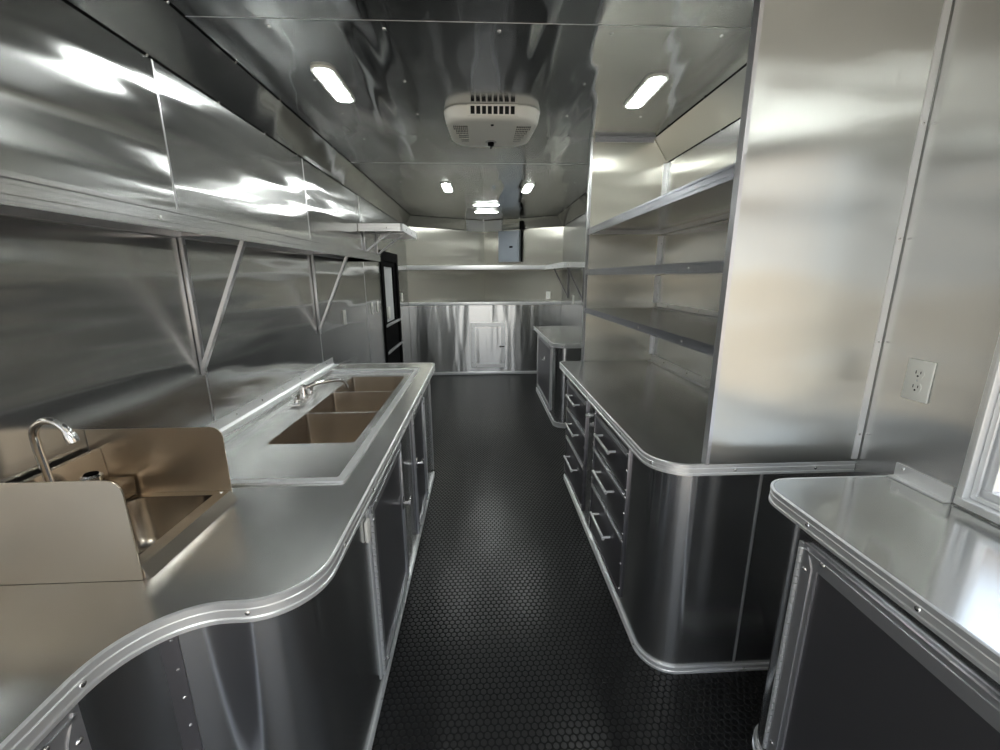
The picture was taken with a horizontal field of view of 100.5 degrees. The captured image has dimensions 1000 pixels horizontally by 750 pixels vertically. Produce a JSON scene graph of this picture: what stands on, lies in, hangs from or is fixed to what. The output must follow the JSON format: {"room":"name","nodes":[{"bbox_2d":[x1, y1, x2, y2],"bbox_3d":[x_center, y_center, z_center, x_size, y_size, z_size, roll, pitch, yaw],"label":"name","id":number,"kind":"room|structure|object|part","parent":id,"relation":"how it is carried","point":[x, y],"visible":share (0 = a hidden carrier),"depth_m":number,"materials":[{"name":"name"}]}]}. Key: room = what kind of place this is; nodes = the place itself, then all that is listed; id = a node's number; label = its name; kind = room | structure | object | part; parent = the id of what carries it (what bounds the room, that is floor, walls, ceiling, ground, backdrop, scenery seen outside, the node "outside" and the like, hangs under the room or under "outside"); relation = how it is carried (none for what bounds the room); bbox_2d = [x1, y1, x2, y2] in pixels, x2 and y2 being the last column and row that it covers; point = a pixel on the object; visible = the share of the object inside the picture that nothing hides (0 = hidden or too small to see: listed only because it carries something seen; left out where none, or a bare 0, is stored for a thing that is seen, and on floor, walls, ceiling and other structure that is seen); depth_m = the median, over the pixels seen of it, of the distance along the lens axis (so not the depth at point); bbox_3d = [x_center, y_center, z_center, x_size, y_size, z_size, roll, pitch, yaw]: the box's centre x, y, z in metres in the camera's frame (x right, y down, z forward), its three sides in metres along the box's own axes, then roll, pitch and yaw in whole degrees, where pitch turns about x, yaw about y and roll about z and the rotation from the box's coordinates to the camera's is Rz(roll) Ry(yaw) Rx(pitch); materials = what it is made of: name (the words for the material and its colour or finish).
{"room":"food truck interior","nodes":[
{"label":"food truck interior","id":0,"kind":"room"},
{"bbox_2d":[0,0,411,482],"bbox_3d":[-1.223,-0.262,2.525,0.051,2.360,7.640,-1,13,-2],"label":"wall","id":1,"kind":"structure","parent":0,"point":[96,328],"depth_m":1.34,"materials":[{"name":"metal"}]},
{"bbox_2d":[19,449,109,482],"bbox_3d":[-1.093,0.310,1.004,0.028,0.145,0.324,-1,13,-2],"label":"backsplash","id":2,"kind":"structure","parent":1,"relation":"attached to","point":[73,469],"depth_m":1.08,"materials":[{"name":"metal"}]},
{"bbox_2d":[0,169,380,374],"bbox_3d":[-0.989,-0.161,1.110,0.292,0.543,4.722,-1,13,-2],"label":"wall shelf","id":3,"kind":"object","parent":1,"relation":"attached to","point":[21,195],"visible":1,"depth_m":1.17,"materials":[{"name":"silver metal"}]},
{"bbox_3d":[-1.125,-0.396,1.032,0.021,0.023,4.690,-1,13,-2],"label":"wall rail","id":4,"kind":"part","parent":3,"relation":"part of","materials":[{"name":"metal"}]},
{"bbox_2d":[63,0,410,223],"bbox_3d":[-1.151,-1.341,2.271,0.112,0.165,7.634,-1,13,-2],"label":"trim","id":5,"kind":"structure","parent":1,"relation":"attached to","point":[156,29],"depth_m":1.66,"materials":[{"name":"silver metal"}]},
{"bbox_2d":[343,310,346,324],"bbox_3d":[-1.231,-0.456,3.301,0.008,0.115,0.072,-1,13,-2],"label":"wall outlet","id":6,"kind":"object","parent":1,"relation":"attached to","point":[344,311],"visible":1,"depth_m":3.29,"materials":[{"name":"white plastic"}]},
{"bbox_2d":[358,223,416,253],"bbox_3d":[-1.082,-1.325,4.139,0.401,0.285,0.870,-1,13,-2],"label":"wall shelf","id":7,"kind":"object","parent":1,"relation":"attached to","point":[396,231],"visible":0.87,"depth_m":3.86,"materials":[{"name":"silver metal"}]},
{"bbox_2d":[379,250,403,362],"bbox_3d":[-1.319,-0.576,5.105,0.070,1.785,0.930,-1,13,-2],"label":"door","id":8,"kind":"structure","parent":1,"relation":"in","point":[389,276],"depth_m":5.09,"materials":[{"name":"black metal"}]},
{"bbox_3d":[-1.343,-0.971,5.005,0.006,0.640,0.500,-1,13,-2],"label":"glass","id":9,"kind":"part","parent":8,"relation":"part of","materials":[{"name":"grey"}]},
{"bbox_2d":[405,227,484,352],"bbox_3d":[-0.821,-1.232,6.619,1.348,2.360,0.053,-9,16,-32],"label":"wall","id":10,"kind":"structure","parent":0,"point":[432,246],"depth_m":6.45,"materials":[{"name":"silver metal"}]},
{"bbox_2d":[405,215,562,229],"bbox_3d":[-0.238,-2.312,6.349,2.310,0.163,0.716,-1,13,-2],"label":"trim","id":11,"kind":"structure","parent":10,"relation":"attached to","point":[413,221],"depth_m":6.23,"materials":[{"name":"silver metal"}]},
{"bbox_2d":[466,220,502,231],"bbox_3d":[-0.247,-2.341,6.540,0.560,0.148,0.303,-1,13,-2],"label":"plate","id":12,"kind":"object","parent":10,"relation":"attached to","point":[471,225],"visible":1,"depth_m":6.54,"materials":[{"name":"metal"}]},
{"bbox_2d":[167,0,753,219],"bbox_3d":[-0.066,-1.529,2.629,2.430,0.054,8.440,-1,13,-2],"label":"ceiling","id":13,"kind":"structure","parent":0,"point":[403,63],"depth_m":1.78,"materials":[{"name":"metal"}]},
{"bbox_2d":[310,64,354,102],"bbox_3d":[-0.758,-1.323,1.905,0.100,0.014,0.370,-1,13,-2],"label":"recessed light","id":14,"kind":"object","parent":13,"relation":"in","point":[326,75],"visible":1,"depth_m":1.86,"materials":[{"name":"white plastic"}]},
{"bbox_2d":[440,182,452,191],"bbox_3d":[-0.519,-1.840,4.087,0.100,0.014,0.420,-1,13,-2],"label":"recessed light","id":15,"kind":"object","parent":13,"relation":"in","point":[446,186],"visible":1,"depth_m":4.05,"materials":[{"name":"white plastic"}]},
{"bbox_2d":[473,203,499,205],"bbox_3d":[-0.170,-2.076,5.077,0.330,0.014,0.130,-1,13,-2],"label":"recessed light","id":16,"kind":"object","parent":13,"relation":"in","point":[474,204],"visible":1,"depth_m":5.03,"materials":[{"name":"white plastic"}]},
{"bbox_2d":[474,210,498,212],"bbox_3d":[-0.185,-2.205,5.621,0.330,0.014,0.150,-1,13,-2],"label":"recessed light","id":17,"kind":"object","parent":13,"relation":"in","point":[477,211],"visible":1,"depth_m":5.57,"materials":[{"name":"white plastic"}]},
{"bbox_2d":[444,104,539,148],"bbox_3d":[-0.049,-1.400,2.394,0.518,0.097,0.533,-1,13,-2],"label":"air conditioner","id":18,"kind":"object","parent":13,"relation":"attached to","point":[471,125],"visible":1,"depth_m":2.23,"materials":[{"name":"white plastic"}]},
{"bbox_2d":[453,126,468,141],"bbox_3d":[-0.220,-1.375,2.375,0.083,0.005,0.266,-1,13,-2],"label":"grille","id":19,"kind":"object","parent":18,"relation":"attached to","point":[460,133],"depth_m":2.37,"materials":[{"name":"white plastic"}]},
{"bbox_3d":[-0.055,-1.397,2.532,0.040,0.029,0.043,10,17,38],"label":"knob","id":20,"kind":"part","parent":18,"relation":"part of","materials":[{"name":"black plastic"}]},
{"bbox_2d":[467,104,517,115],"bbox_3d":[-0.038,-1.362,2.139,0.260,0.053,0.019,-1,13,-2],"label":"grille","id":21,"kind":"object","parent":18,"relation":"attached to","point":[472,109],"depth_m":2.14,"materials":[{"name":"white plastic"}]},
{"bbox_2d":[513,126,530,141],"bbox_3d":[0.123,-1.381,2.390,0.083,0.005,0.266,-1,13,-2],"label":"grille","id":22,"kind":"object","parent":18,"relation":"attached to","point":[520,133],"depth_m":2.37,"materials":[{"name":"white plastic"}]},
{"bbox_2d":[521,183,534,192],"bbox_3d":[0.274,-1.857,4.141,0.100,0.014,0.420,-1,13,-2],"label":"recessed light","id":23,"kind":"object","parent":13,"relation":"in","point":[527,188],"visible":1,"depth_m":4.10,"materials":[{"name":"white plastic"}]},
{"bbox_2d":[624,73,668,108],"bbox_3d":[0.694,-1.352,1.996,0.100,0.014,0.370,-1,13,-2],"label":"recessed light","id":24,"kind":"object","parent":13,"relation":"in","point":[652,83],"visible":1,"depth_m":1.96,"materials":[{"name":"white plastic"}]},
{"bbox_2d":[484,226,562,300],"bbox_3d":[0.353,-1.250,6.669,1.348,2.360,0.053,7,15,27],"label":"wall","id":25,"kind":"structure","parent":0,"point":[541,246],"depth_m":6.48,"materials":[{"name":"silver metal"}]},
{"bbox_2d":[407,265,561,269],"bbox_3d":[-0.235,-1.673,6.505,2.304,0.064,0.694,-1,13,-2],"label":"shelf","id":26,"kind":"object","parent":25,"relation":"attached to","point":[439,267],"visible":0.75,"depth_m":6.16,"materials":[{"name":"silver metal"}]},
{"bbox_2d":[498,221,524,261],"bbox_3d":[0.177,-2.074,6.482,0.430,0.600,0.090,7,15,27],"label":"breaker panel","id":27,"kind":"object","parent":25,"relation":"attached to","point":[510,243],"visible":1,"depth_m":6.46,"materials":[{"name":"grey paint"}]},
{"bbox_3d":[0.131,-2.005,6.487,0.320,0.425,0.007,7,15,27],"label":"door","id":28,"kind":"part","parent":27,"relation":"part of","materials":[{"name":"grey paint"}]},
{"bbox_2d":[372,374,767,749],"bbox_3d":[-0.054,0.819,3.184,2.430,0.060,8.440,-1,13,-2],"label":"floor","id":29,"kind":"structure","parent":0,"point":[512,635],"depth_m":1.79,"materials":[{"name":"black rubber"}]},
{"bbox_2d":[34,382,434,749],"bbox_3d":[-0.750,0.833,1.177,0.743,0.843,4.073,-1,13,-2],"label":"base cabinet","id":30,"kind":"object","parent":29,"relation":"on","point":[313,675],"visible":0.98,"depth_m":0.96,"materials":[{"name":"metal"}]},
{"bbox_3d":[-0.694,1.013,0.382,0.012,0.740,0.840,-1,13,-2],"label":"frame","id":31,"kind":"part","parent":30,"relation":"part of","materials":[{"name":"metal"}]},
{"bbox_2d":[0,357,434,749],"bbox_3d":[-0.755,0.379,1.087,0.741,0.101,4.109,-1,13,-2],"label":"countertop","id":32,"kind":"structure","parent":30,"relation":"on","point":[276,547],"depth_m":0.85,"materials":[{"name":"silver metal"}]},
{"bbox_2d":[28,417,103,481],"bbox_3d":[-1.040,0.207,0.978,0.115,0.230,0.167,-9,16,-31],"label":"faucet","id":33,"kind":"object","parent":32,"relation":"on","point":[70,437],"visible":0.59,"depth_m":0.96,"materials":[{"name":"silver metal"}]},
{"bbox_3d":[-1.031,0.208,0.972,0.107,0.230,0.020,1,13,6],"label":"spout","id":34,"kind":"part","parent":33,"relation":"part of","materials":[{"name":"silver metal"}]},
{"bbox_3d":[-1.042,0.277,1.066,0.046,0.050,0.046,-1,13,-2],"label":"knob","id":35,"kind":"part","parent":33,"relation":"part of","materials":[{"name":"silver metal"}]},
{"bbox_2d":[0,427,236,584],"bbox_3d":[-0.935,0.340,1.018,0.375,0.341,0.332,-1,13,-2],"label":"sink","id":36,"kind":"object","parent":32,"relation":"in","point":[159,489],"visible":0.77,"depth_m":0.93,"materials":[{"name":"metal"}]},
{"bbox_3d":[-0.903,0.438,1.041,0.212,0.140,0.275,-1,13,-2],"label":"bowl","id":37,"kind":"part","parent":36,"relation":"part of","materials":[{"name":"metal"}]},
{"bbox_2d":[291,378,348,407],"bbox_3d":[-0.941,0.086,2.180,0.215,0.102,0.265,-1,13,-2],"label":"faucet","id":38,"kind":"object","parent":32,"relation":"on","point":[301,398],"visible":1,"depth_m":2.17,"materials":[{"name":"silver metal"}]},
{"bbox_3d":[-1.019,0.118,2.084,0.036,0.046,0.070,-1,13,-2],"label":"handle","id":39,"kind":"part","parent":38,"relation":"part of","materials":[{"name":"silver metal"}]},
{"bbox_3d":[-1.026,0.079,2.249,0.036,0.046,0.070,-1,13,-2],"label":"handle","id":40,"kind":"part","parent":38,"relation":"part of","materials":[{"name":"silver metal"}]},
{"bbox_3d":[-0.935,0.057,2.231,0.242,0.069,0.023,-11,17,-37],"label":"spout","id":41,"kind":"part","parent":38,"relation":"part of","materials":[{"name":"silver metal"}]},
{"bbox_2d":[222,368,418,485],"bbox_3d":[-0.832,0.285,2.107,0.624,0.290,1.642,-1,13,-2],"label":"sink","id":42,"kind":"object","parent":32,"relation":"in","point":[322,440],"visible":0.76,"depth_m":1.87,"materials":[{"name":"silver metal"}]},
{"bbox_3d":[-0.749,0.357,1.842,0.340,0.270,0.375,-1,13,-2],"label":"bowl","id":43,"kind":"part","parent":42,"relation":"part of","materials":[{"name":"metal"}]},
{"bbox_3d":[-0.766,0.270,2.212,0.340,0.270,0.362,-1,13,-2],"label":"bowl","id":44,"kind":"part","parent":42,"relation":"part of","materials":[{"name":"metal"}]},
{"bbox_3d":[-0.783,0.184,2.574,0.340,0.270,0.359,-1,13,-2],"label":"bowl","id":45,"kind":"part","parent":42,"relation":"part of","materials":[{"name":"metal"}]},
{"bbox_2d":[364,518,370,542],"bbox_3d":[-0.432,0.506,1.357,0.014,0.075,0.035,-1,13,-2],"label":"tag","id":46,"kind":"object","parent":30,"relation":"attached to","point":[367,528],"visible":1,"depth_m":1.34,"materials":[{"name":"white"}]},
{"bbox_3d":[-0.452,0.714,1.729,0.008,0.700,0.545,-1,13,-2],"label":"door","id":47,"kind":"part","parent":30,"relation":"part of","materials":[{"name":"silver metal"}]},
{"bbox_3d":[-0.441,0.713,1.730,0.012,0.700,0.545,-1,13,-2],"label":"frame","id":48,"kind":"part","parent":30,"relation":"part of","materials":[{"name":"metal"}]},
{"bbox_3d":[-0.488,0.517,2.517,0.008,0.720,0.420,-1,13,-2],"label":"door","id":49,"kind":"part","parent":30,"relation":"part of","materials":[{"name":"metal"}]},
{"bbox_3d":[-0.478,0.517,2.517,0.012,0.720,0.420,-1,13,-2],"label":"frame","id":50,"kind":"part","parent":30,"relation":"part of","materials":[{"name":"metal"}]},
{"bbox_2d":[409,305,560,374],"bbox_3d":[-0.229,-0.613,6.743,2.304,1.086,0.718,-1,13,-2],"label":"base cabinet","id":51,"kind":"object","parent":29,"relation":"on","point":[459,339],"visible":0.91,"depth_m":6.40,"materials":[{"name":"metal"}]},
{"bbox_2d":[409,300,560,305],"bbox_3d":[-0.232,-1.159,6.625,2.304,0.049,0.696,-1,13,-2],"label":"countertop","id":52,"kind":"structure","parent":51,"relation":"on","point":[467,302],"depth_m":6.30,"materials":[{"name":"silver metal"}]},
{"bbox_3d":[-0.183,-0.459,6.443,0.530,0.700,0.008,-1,13,-2],"label":"door","id":53,"kind":"part","parent":51,"relation":"part of","materials":[{"name":"silver metal"}]},
{"bbox_3d":[-0.183,-0.457,6.433,0.530,0.700,0.012,-1,13,-2],"label":"frame","id":54,"kind":"part","parent":51,"relation":"part of","materials":[{"name":"metal"}]},
{"bbox_2d":[536,333,580,428],"bbox_3d":[0.746,-0.032,4.822,0.541,0.833,1.457,-1,13,-2],"label":"base cabinet","id":55,"kind":"object","parent":29,"relation":"on","point":[551,388],"visible":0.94,"depth_m":4.27,"materials":[{"name":"metal"}]},
{"bbox_3d":[0.518,-0.077,4.918,0.008,0.700,1.050,-1,13,-2],"label":"door","id":56,"kind":"part","parent":55,"relation":"part of","materials":[{"name":"metal"}]},
{"bbox_3d":[0.508,-0.076,4.917,0.012,0.700,1.050,-1,13,-2],"label":"frame","id":57,"kind":"part","parent":55,"relation":"part of","materials":[{"name":"metal"}]},
{"bbox_2d":[534,326,581,348],"bbox_3d":[0.744,-0.449,4.723,0.542,0.040,1.517,-1,13,-2],"label":"countertop","id":58,"kind":"structure","parent":55,"relation":"on","point":[564,337],"depth_m":4.58,"materials":[{"name":"silver metal"}]},
{"bbox_2d":[563,378,835,673],"bbox_3d":[0.803,0.541,2.320,0.660,0.868,1.657,-1,13,-2],"label":"base cabinet","id":59,"kind":"object","parent":29,"relation":"on","point":[693,568],"visible":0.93,"depth_m":1.57,"materials":[{"name":"metal"}]},
{"bbox_3d":[0.475,0.599,2.823,0.046,0.015,0.238,-1,13,-2],"label":"handle","id":60,"kind":"part","parent":59,"relation":"part of","materials":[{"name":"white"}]},
{"bbox_3d":[0.474,0.362,2.767,0.046,0.015,0.238,-1,13,-2],"label":"handle","id":61,"kind":"part","parent":59,"relation":"part of","materials":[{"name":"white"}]},
{"bbox_3d":[0.473,0.165,2.720,0.046,0.015,0.238,-1,13,-2],"label":"handle","id":62,"kind":"part","parent":59,"relation":"part of","materials":[{"name":"white metal"}]},
{"bbox_3d":[0.495,0.510,2.792,0.010,0.026,0.524,-1,13,-2],"label":"rail","id":63,"kind":"part","parent":59,"relation":"part of","materials":[{"name":"metal"}]},
{"bbox_3d":[0.503,0.635,2.822,0.010,0.274,0.500,-1,13,-2],"label":"drawer","id":64,"kind":"part","parent":59,"relation":"part of","materials":[{"name":"metal"}]},
{"bbox_3d":[0.502,0.389,2.764,0.010,0.199,0.500,-1,13,-2],"label":"drawer","id":65,"kind":"part","parent":59,"relation":"part of","materials":[{"name":"metal"}]},
{"bbox_3d":[0.494,0.301,2.743,0.010,0.026,0.524,-1,13,-2],"label":"rail","id":66,"kind":"part","parent":59,"relation":"part of","materials":[{"name":"metal"}]},
{"bbox_3d":[0.496,0.433,2.774,0.016,0.725,0.550,-1,13,-2],"label":"drawer frame","id":67,"kind":"part","parent":59,"relation":"part of","materials":[{"name":"silver metal"}]},
{"bbox_3d":[0.493,0.112,2.698,0.010,0.026,0.524,-1,13,-2],"label":"rail","id":68,"kind":"part","parent":59,"relation":"part of","materials":[{"name":"metal"}]},
{"bbox_3d":[0.501,0.190,2.717,0.010,0.179,0.500,-1,13,-2],"label":"drawer","id":69,"kind":"part","parent":59,"relation":"part of","materials":[{"name":"metal"}]},
{"bbox_3d":[0.508,0.765,2.120,0.046,0.015,0.232,-1,13,-2],"label":"handle","id":70,"kind":"part","parent":59,"relation":"part of","materials":[{"name":"white metal"}]},
{"bbox_3d":[0.507,0.528,2.064,0.046,0.015,0.232,-1,13,-2],"label":"handle","id":71,"kind":"part","parent":59,"relation":"part of","materials":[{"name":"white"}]},
{"bbox_3d":[0.506,0.331,2.018,0.046,0.015,0.232,-1,13,-2],"label":"handle","id":72,"kind":"part","parent":59,"relation":"part of","materials":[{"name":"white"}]},
{"bbox_3d":[0.536,0.801,2.120,0.010,0.274,0.485,-1,13,-2],"label":"drawer","id":73,"kind":"part","parent":59,"relation":"part of","materials":[{"name":"silver metal"}]},
{"bbox_3d":[0.527,0.676,2.090,0.010,0.026,0.509,-1,13,-2],"label":"rail","id":74,"kind":"part","parent":59,"relation":"part of","materials":[{"name":"metal"}]},
{"bbox_3d":[0.535,0.555,2.062,0.010,0.199,0.485,-1,13,-2],"label":"drawer","id":75,"kind":"part","parent":59,"relation":"part of","materials":[{"name":"silver metal"}]},
{"bbox_3d":[0.526,0.467,2.040,0.010,0.026,0.509,-1,13,-2],"label":"rail","id":76,"kind":"part","parent":59,"relation":"part of","materials":[{"name":"metal"}]},
{"bbox_3d":[0.529,0.599,2.072,0.016,0.725,0.535,-1,13,-2],"label":"drawer frame","id":77,"kind":"part","parent":59,"relation":"part of","materials":[{"name":"silver metal"}]},
{"bbox_3d":[0.534,0.356,2.014,0.010,0.179,0.485,-1,13,-2],"label":"drawer","id":78,"kind":"part","parent":59,"relation":"part of","materials":[{"name":"metal"}]},
{"bbox_3d":[0.525,0.278,1.996,0.010,0.026,0.509,-1,13,-2],"label":"rail","id":79,"kind":"part","parent":59,"relation":"part of","materials":[{"name":"metal"}]},
{"bbox_2d":[559,360,855,475],"bbox_3d":[0.794,0.110,2.187,0.675,0.040,1.713,-1,13,-2],"label":"countertop","id":80,"kind":"structure","parent":59,"relation":"on","point":[659,414],"depth_m":1.83,"materials":[{"name":"silver metal"}]},
{"bbox_2d":[581,0,952,464],"bbox_3d":[0.873,-0.618,2.016,0.512,1.453,1.717,-1,13,-2],"label":"shelving unit","id":81,"kind":"object","parent":80,"relation":"on","point":[816,197],"visible":1,"depth_m":1.22,"materials":[{"name":"metal"}]},
{"bbox_3d":[0.839,-0.811,2.836,0.504,1.453,0.022,-1,13,-2],"label":"panel","id":82,"kind":"part","parent":81,"relation":"part of","materials":[{"name":"silver metal"}]},
{"bbox_3d":[0.880,-0.276,2.097,0.502,0.006,1.654,-1,13,-2],"label":"shelf","id":83,"kind":"part","parent":81,"relation":"part of","materials":[{"name":"silver metal"}]},
{"bbox_3d":[0.877,-0.778,1.978,0.502,0.006,1.654,-1,13,-2],"label":"shelf","id":84,"kind":"part","parent":81,"relation":"part of","materials":[{"name":"silver metal"}]},
{"bbox_3d":[0.915,-0.424,1.197,0.504,1.453,0.020,-1,13,-2],"label":"panel","id":85,"kind":"part","parent":81,"relation":"part of","materials":[{"name":"silver metal"}]},
{"bbox_2d":[752,523,999,749],"bbox_3d":[1.024,1.020,0.268,0.408,0.878,2.159,-1,13,-2],"label":"base cabinet","id":86,"kind":"object","parent":29,"relation":"on","point":[850,668],"visible":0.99,"depth_m":0.96,"materials":[{"name":"metal"}]},
{"bbox_2d":[768,462,999,683],"bbox_3d":[1.016,0.553,0.175,0.421,0.088,2.194,-1,13,-2],"label":"countertop","id":87,"kind":"structure","parent":86,"relation":"on","point":[901,531],"depth_m":0.93,"materials":[{"name":"silver metal"}]},
{"bbox_2d":[561,0,999,526],"bbox_3d":[1.133,-0.304,2.650,0.050,2.360,7.690,-1,13,-2],"label":"wall","id":88,"kind":"structure","parent":0,"point":[944,309],"depth_m":1.11,"materials":[{"name":"silver metal"}]},
{"bbox_2d":[545,262,584,301],"bbox_3d":[0.836,-1.248,5.560,0.261,0.460,1.432,-1,13,-2],"label":"wall shelf","id":89,"kind":"object","parent":88,"relation":"attached to","point":[562,264],"visible":0.98,"depth_m":4.94,"materials":[{"name":"silver metal"}]},
{"bbox_2d":[557,191,587,225],"bbox_3d":[0.956,-1.856,4.397,0.111,0.164,3.455,-1,13,-2],"label":"trim","id":90,"kind":"structure","parent":88,"relation":"attached to","point":[578,207],"depth_m":5.14,"materials":[{"name":"silver metal"}]},
{"bbox_2d":[655,63,746,162],"bbox_3d":[1.074,-1.259,1.873,0.112,0.165,1.658,-1,13,-2],"label":"trim","id":91,"kind":"structure","parent":88,"relation":"attached to","point":[721,108],"depth_m":2.14,"materials":[{"name":"silver metal"}]},
{"bbox_2d":[901,358,936,403],"bbox_3d":[1.172,0.016,1.167,0.008,0.115,0.072,-1,13,-2],"label":"wall outlet","id":92,"kind":"object","parent":88,"relation":"attached to","point":[919,376],"visible":1,"depth_m":1.16,"materials":[{"name":"white plastic"}]},
{"bbox_2d":[909,382,920,392],"bbox_3d":[1.170,0.035,1.172,0.002,0.027,0.031,-1,13,-2],"label":"socket","id":93,"kind":"object","parent":92,"relation":"attached to","point":[914,387],"depth_m":1.17,"materials":[{"name":"white plastic"}]},
{"bbox_2d":[913,368,924,378],"bbox_3d":[1.170,-0.004,1.162,0.002,0.027,0.031,-1,13,-2],"label":"socket","id":94,"kind":"object","parent":92,"relation":"attached to","point":[918,373],"depth_m":1.16,"materials":[{"name":"white plastic"}]},
{"bbox_2d":[953,333,999,524],"bbox_3d":[1.240,0.043,0.017,0.072,1.055,1.950,-1,13,-2],"label":"window","id":95,"kind":"structure","parent":88,"relation":"in","point":[978,489],"depth_m":1.01,"materials":[{"name":"metal"}]}
]}

